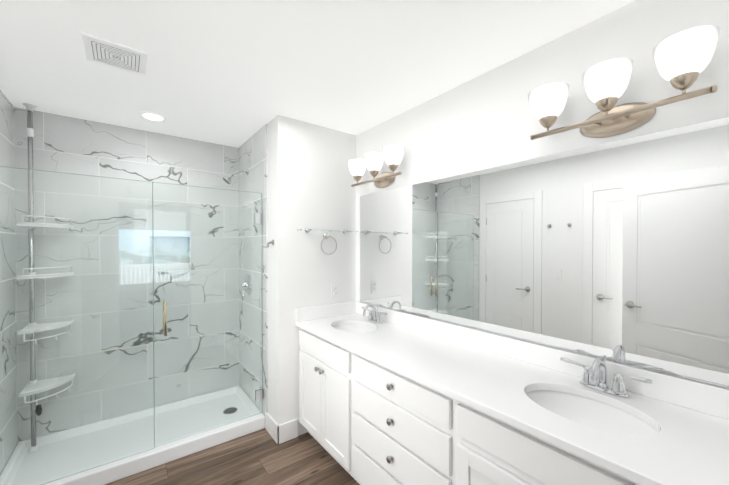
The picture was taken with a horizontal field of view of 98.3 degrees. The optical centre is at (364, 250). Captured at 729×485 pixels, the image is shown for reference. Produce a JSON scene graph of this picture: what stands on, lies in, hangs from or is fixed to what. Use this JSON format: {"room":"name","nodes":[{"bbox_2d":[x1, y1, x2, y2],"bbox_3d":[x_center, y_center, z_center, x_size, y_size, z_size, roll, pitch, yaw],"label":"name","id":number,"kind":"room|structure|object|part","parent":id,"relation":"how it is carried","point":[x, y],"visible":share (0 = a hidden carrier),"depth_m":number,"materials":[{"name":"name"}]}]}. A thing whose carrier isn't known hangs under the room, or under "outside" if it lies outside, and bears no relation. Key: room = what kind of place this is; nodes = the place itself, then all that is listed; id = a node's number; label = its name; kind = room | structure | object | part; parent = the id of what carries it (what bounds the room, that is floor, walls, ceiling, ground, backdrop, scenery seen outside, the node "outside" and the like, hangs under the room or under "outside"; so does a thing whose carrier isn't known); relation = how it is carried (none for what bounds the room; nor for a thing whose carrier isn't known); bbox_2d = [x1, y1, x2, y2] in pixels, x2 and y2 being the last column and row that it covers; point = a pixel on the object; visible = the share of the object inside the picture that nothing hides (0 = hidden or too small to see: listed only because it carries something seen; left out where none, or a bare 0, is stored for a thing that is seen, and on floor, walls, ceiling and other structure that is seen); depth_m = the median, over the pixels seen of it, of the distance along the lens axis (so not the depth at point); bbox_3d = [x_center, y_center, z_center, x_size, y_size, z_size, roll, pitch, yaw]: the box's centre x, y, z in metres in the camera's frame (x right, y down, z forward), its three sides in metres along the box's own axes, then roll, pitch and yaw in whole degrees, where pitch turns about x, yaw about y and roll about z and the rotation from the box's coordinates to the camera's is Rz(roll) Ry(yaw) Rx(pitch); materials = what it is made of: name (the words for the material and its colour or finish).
{"room":"bathroom","nodes":[
{"label":"bathroom","id":0,"kind":"room"},
{"bbox_2d":[14,107,148,180],"bbox_3d":[-2.162,0.220,2.472,0.780,2.440,0.100,0,1,-37],"label":"wall tile","id":1,"kind":"structure","parent":0,"point":[65,144],"depth_m":2.40,"materials":[{"name":"tile"}]},
{"bbox_2d":[189,139,238,190],"bbox_3d":[-1.435,0.214,3.024,0.435,2.440,0.100,0,1,-37],"label":"wall tile","id":2,"kind":"structure","parent":0,"point":[212,165],"depth_m":2.96,"materials":[{"name":"tile"}]},
{"bbox_2d":[106,428,359,484],"bbox_3d":[-0.614,1.499,1.646,2.470,0.100,3.550,0,1,-37],"label":"floor","id":3,"kind":"structure","parent":0,"point":[261,457],"depth_m":2.09,"materials":[{"name":"wood"}]},
{"bbox_2d":[43,413,264,484],"bbox_3d":[-1.616,1.391,2.378,1.498,0.100,0.729,0,1,-37],"label":"shower curb","id":4,"kind":"object","parent":3,"relation":"on","point":[105,474],"visible":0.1,"depth_m":2.13,"materials":[{"name":"white plastic"}]},
{"bbox_2d":[22,103,36,168],"bbox_3d":[-2.175,0.197,2.163,0.253,2.386,0.253,0,1,-37],"label":"caddy","id":5,"kind":"object","parent":4,"relation":"on","point":[30,130],"visible":0.08,"depth_m":2.16,"materials":[{"name":"silver metal"}]},
{"bbox_2d":[0,166,263,484],"bbox_3d":[-1.435,0.442,2.129,1.497,1.800,0.119,0,1,-37],"label":"glass","id":6,"kind":"object","parent":4,"relation":"on","point":[101,363],"visible":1,"depth_m":2.01,"materials":[{"name":"clear glass"}]},
{"bbox_2d":[299,328,338,462],"bbox_3d":[-0.069,1.012,2.303,0.559,0.858,0.746,0,1,-37],"label":"base cabinet","id":7,"kind":"object","parent":3,"relation":"on","point":[318,356],"depth_m":2.15,"materials":[{"name":"white paint"}]},
{"bbox_2d":[339,346,442,484],"bbox_3d":[0.359,1.018,1.740,0.559,0.858,0.880,0,1,-37],"label":"base cabinet","id":8,"kind":"object","parent":3,"relation":"on","point":[364,421],"depth_m":1.60,"materials":[{"name":"white paint"}]},
{"bbox_2d":[296,313,728,484],"bbox_3d":[0.372,0.573,1.707,0.574,0.030,2.226,0,1,-37],"label":"countertop","id":9,"kind":"structure","parent":8,"relation":"on","point":[685,446],"depth_m":1.16,"materials":[{"name":"white stone"}]},
{"bbox_2d":[296,301,355,321],"bbox_3d":[-0.303,0.498,2.578,0.554,0.100,0.020,0,1,-37],"label":"backsplash","id":10,"kind":"structure","parent":9,"relation":"on","point":[318,312],"depth_m":2.56,"materials":[{"name":"white stone"}]},
{"bbox_2d":[332,324,375,332],"bbox_3d":[-0.077,0.650,2.303,0.330,0.135,0.451,0,1,-37],"label":"sink bowl","id":11,"kind":"object","parent":9,"relation":"attached to","point":[358,328],"visible":0.12,"depth_m":2.47,"materials":[{"name":"white ceramic"}]},
{"bbox_2d":[362,304,386,323],"bbox_3d":[0.046,0.479,2.394,0.151,0.141,0.300,0,1,-37],"label":"faucet","id":12,"kind":"object","parent":9,"relation":"on","point":[376,317],"visible":1,"depth_m":2.39,"materials":[{"name":"silver metal"}]},
{"bbox_2d":[355,301,728,419],"bbox_3d":[0.593,0.506,1.874,0.020,0.100,2.226,0,1,-37],"label":"backsplash","id":13,"kind":"structure","parent":9,"relation":"on","point":[709,399],"depth_m":1.42,"materials":[{"name":"white stone"}]},
{"bbox_2d":[526,390,657,435],"bbox_3d":[0.800,0.662,1.148,0.330,0.135,0.451,0,1,-37],"label":"sink bowl","id":14,"kind":"object","parent":9,"relation":"attached to","point":[590,412],"visible":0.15,"depth_m":1.25,"materials":[{"name":"white ceramic"}]},
{"bbox_2d":[560,355,651,397],"bbox_3d":[0.923,0.492,1.240,0.151,0.141,0.300,0,1,-37],"label":"faucet","id":15,"kind":"object","parent":9,"relation":"on","point":[589,378],"visible":1,"depth_m":1.23,"materials":[{"name":"silver metal"}]},
{"bbox_2d":[443,394,638,484],"bbox_3d":[0.805,1.024,1.152,0.559,0.858,0.806,0,1,-37],"label":"base cabinet","id":16,"kind":"object","parent":3,"relation":"on","point":[479,448],"depth_m":1.12,"materials":[{"name":"white paint"}]},
{"bbox_2d":[267,115,355,435],"bbox_3d":[-0.719,0.214,3.028,0.710,2.440,1.200,0,1,-37],"label":"wall block","id":17,"kind":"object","parent":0,"point":[310,180],"visible":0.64,"depth_m":2.46,"materials":[{"name":"white paint"}]},
{"bbox_2d":[238,124,267,415],"bbox_3d":[-1.006,0.216,2.810,0.010,2.440,0.760,0,1,-37],"label":"wall tile","id":18,"kind":"structure","parent":17,"relation":"attached to","point":[252,154],"depth_m":2.57,"materials":[{"name":"tile"}]},
{"bbox_2d":[222,170,248,183],"bbox_3d":[-1.144,-0.655,2.796,0.217,0.154,0.082,0,1,-37],"label":"shower head","id":19,"kind":"object","parent":18,"relation":"attached to","point":[227,179],"visible":1,"depth_m":2.76},
{"bbox_2d":[263,240,273,247],"bbox_3d":[-0.724,-0.049,2.387,0.068,0.066,0.088,0,1,-37],"label":"robe hook","id":20,"kind":"object","parent":17,"relation":"attached to","point":[272,241],"visible":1,"depth_m":2.39,"materials":[{"name":"silver metal"}]},
{"bbox_2d":[265,412,278,443],"bbox_3d":[-0.715,1.370,2.437,0.014,0.140,0.262,0,1,-37],"label":"baseboard","id":21,"kind":"structure","parent":17,"relation":"attached to","point":[271,426],"depth_m":2.42,"materials":[{"name":"white paint"}]},
{"bbox_2d":[278,419,297,444],"bbox_3d":[-0.581,1.371,2.384,0.164,0.140,0.014,0,1,-37],"label":"baseboard return","id":22,"kind":"object","parent":17,"relation":"attached to","point":[287,431],"visible":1,"depth_m":2.38,"materials":[{"name":"white paint"}]},
{"bbox_2d":[298,228,357,233],"bbox_3d":[-0.273,-0.156,2.528,0.520,0.042,0.128,0,1,-37],"label":"glass shelf","id":23,"kind":"object","parent":17,"relation":"attached to","point":[308,230],"visible":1,"depth_m":2.46,"materials":[{"name":"clear glass"}]},
{"bbox_2d":[321,233,336,254],"bbox_3d":[-0.297,-0.052,2.552,0.154,0.181,0.063,0,1,-37],"label":"towel ring","id":24,"kind":"object","parent":17,"relation":"attached to","point":[326,235],"visible":1,"depth_m":2.54,"materials":[{"name":"silver metal"}]},
{"bbox_2d":[331,284,338,297],"bbox_3d":[-0.246,0.338,2.630,0.070,0.115,0.008,0,1,-37],"label":"outlet","id":25,"kind":"object","parent":17,"relation":"attached to","point":[334,290],"visible":1,"depth_m":2.63,"materials":[{"name":"white plastic"}]},
{"bbox_2d":[0,0,634,147],"bbox_3d":[-0.614,-1.041,1.619,2.470,0.100,3.550,0,1,-37],"label":"ceiling","id":26,"kind":"structure","parent":0,"point":[236,73],"depth_m":1.59,"materials":[{"name":"white paint"}]},
{"bbox_2d":[81,33,147,75],"bbox_3d":[-1.262,-0.986,1.605,0.250,0.009,0.250,0,1,-37],"label":"ceiling vent","id":27,"kind":"object","parent":26,"relation":"in","point":[108,53],"visible":1,"depth_m":1.59,"materials":[{"name":"white plastic"}]},
{"bbox_2d":[138,112,166,121],"bbox_3d":[-1.583,-0.997,2.358,0.184,0.004,0.184,0,1,-37],"label":"recessed light","id":28,"kind":"object","parent":26,"relation":"in","point":[140,114],"depth_m":2.35,"materials":[{"name":"white paint"}]},
{"bbox_3d":[-1.583,-0.995,2.358,0.124,0.001,0.124,0,1,-37],"label":"recessed ceiling light lens","id":29,"kind":"part","parent":28,"relation":"part of","materials":[{"name":"white plastic"}]},
{"bbox_2d":[356,0,728,388],"bbox_3d":[0.320,0.221,2.341,0.126,2.440,3.550,0,1,-37],"label":"wall","id":30,"kind":"structure","parent":0,"point":[617,250],"depth_m":1.42,"materials":[{"name":"white paint"}]},
{"bbox_2d":[347,145,404,187],"bbox_3d":[0.082,-0.601,2.397,0.186,0.233,0.592,0,1,-37],"label":"sconce","id":31,"kind":"object","parent":30,"relation":"attached to","point":[384,179],"depth_m":2.34,"materials":[{"name":"white glass"}]},
{"bbox_3d":[-0.058,-0.660,2.560,0.162,0.119,0.162,0,1,-37],"label":"far sconce shade","id":32,"kind":"part","parent":31,"relation":"part of","materials":[{"name":"white glass"}]},
{"bbox_3d":[0.073,-0.658,2.389,0.162,0.119,0.162,0,1,-37],"label":"far sconce shade","id":33,"kind":"part","parent":31,"relation":"part of","materials":[{"name":"white glass"}]},
{"bbox_3d":[0.203,-0.656,2.218,0.162,0.119,0.162,0,1,-37],"label":"far sconce shade","id":34,"kind":"part","parent":31,"relation":"part of","materials":[{"name":"white glass"}]},
{"bbox_2d":[360,301,728,387],"bbox_3d":[0.595,0.450,1.878,0.008,0.006,2.095,0,1,-37],"label":"channel","id":35,"kind":"object","parent":30,"relation":"attached to","point":[699,380],"visible":1,"depth_m":1.40,"materials":[{"name":"silver metal"}]},
{"bbox_2d":[528,25,720,139],"bbox_3d":[0.959,-0.588,1.242,0.185,0.233,0.592,0,1,-37],"label":"sconce","id":36,"kind":"object","parent":30,"relation":"attached to","point":[610,118],"depth_m":1.18,"materials":[{"name":"white glass"}]},
{"bbox_3d":[0.820,-0.647,1.406,0.162,0.119,0.162,0,1,-37],"label":"near sconce shade","id":37,"kind":"part","parent":36,"relation":"part of","materials":[{"name":"white glass"}]},
{"bbox_3d":[0.950,-0.645,1.234,0.162,0.119,0.162,0,1,-37],"label":"near sconce shade","id":38,"kind":"part","parent":36,"relation":"part of","materials":[{"name":"white glass"}]},
{"bbox_3d":[1.080,-0.643,1.063,0.162,0.119,0.162,0,1,-37],"label":"near sconce shade","id":39,"kind":"part","parent":36,"relation":"part of","materials":[{"name":"white glass"}]},
{"bbox_3d":[-1.550,0.237,0.922,0.120,2.440,3.550,0,1,-37],"label":"wall","id":40,"kind":"structure","parent":0,"visible":0},
{"bbox_2d":[0,89,14,167],"bbox_3d":[-2.208,0.226,1.897,0.010,2.440,0.760,0,1,-37],"label":"wall tile","id":41,"kind":"structure","parent":40,"relation":"attached to","point":[7,144],"depth_m":2.05,"materials":[{"name":"tile"}]},
{"bbox_3d":[-1.934,0.216,2.784,1.520,2.440,0.120,0,1,-37],"label":"wall","id":42,"kind":"structure","parent":0,"visible":0},
{"bbox_2d":[148,131,189,185],"bbox_3d":[-1.730,-0.562,2.792,0.305,0.883,0.100,0,1,-37],"label":"wall tile","id":43,"kind":"structure","parent":42,"relation":"attached to","point":[169,159],"depth_m":2.75,"materials":[{"name":"tile"}]}
]}

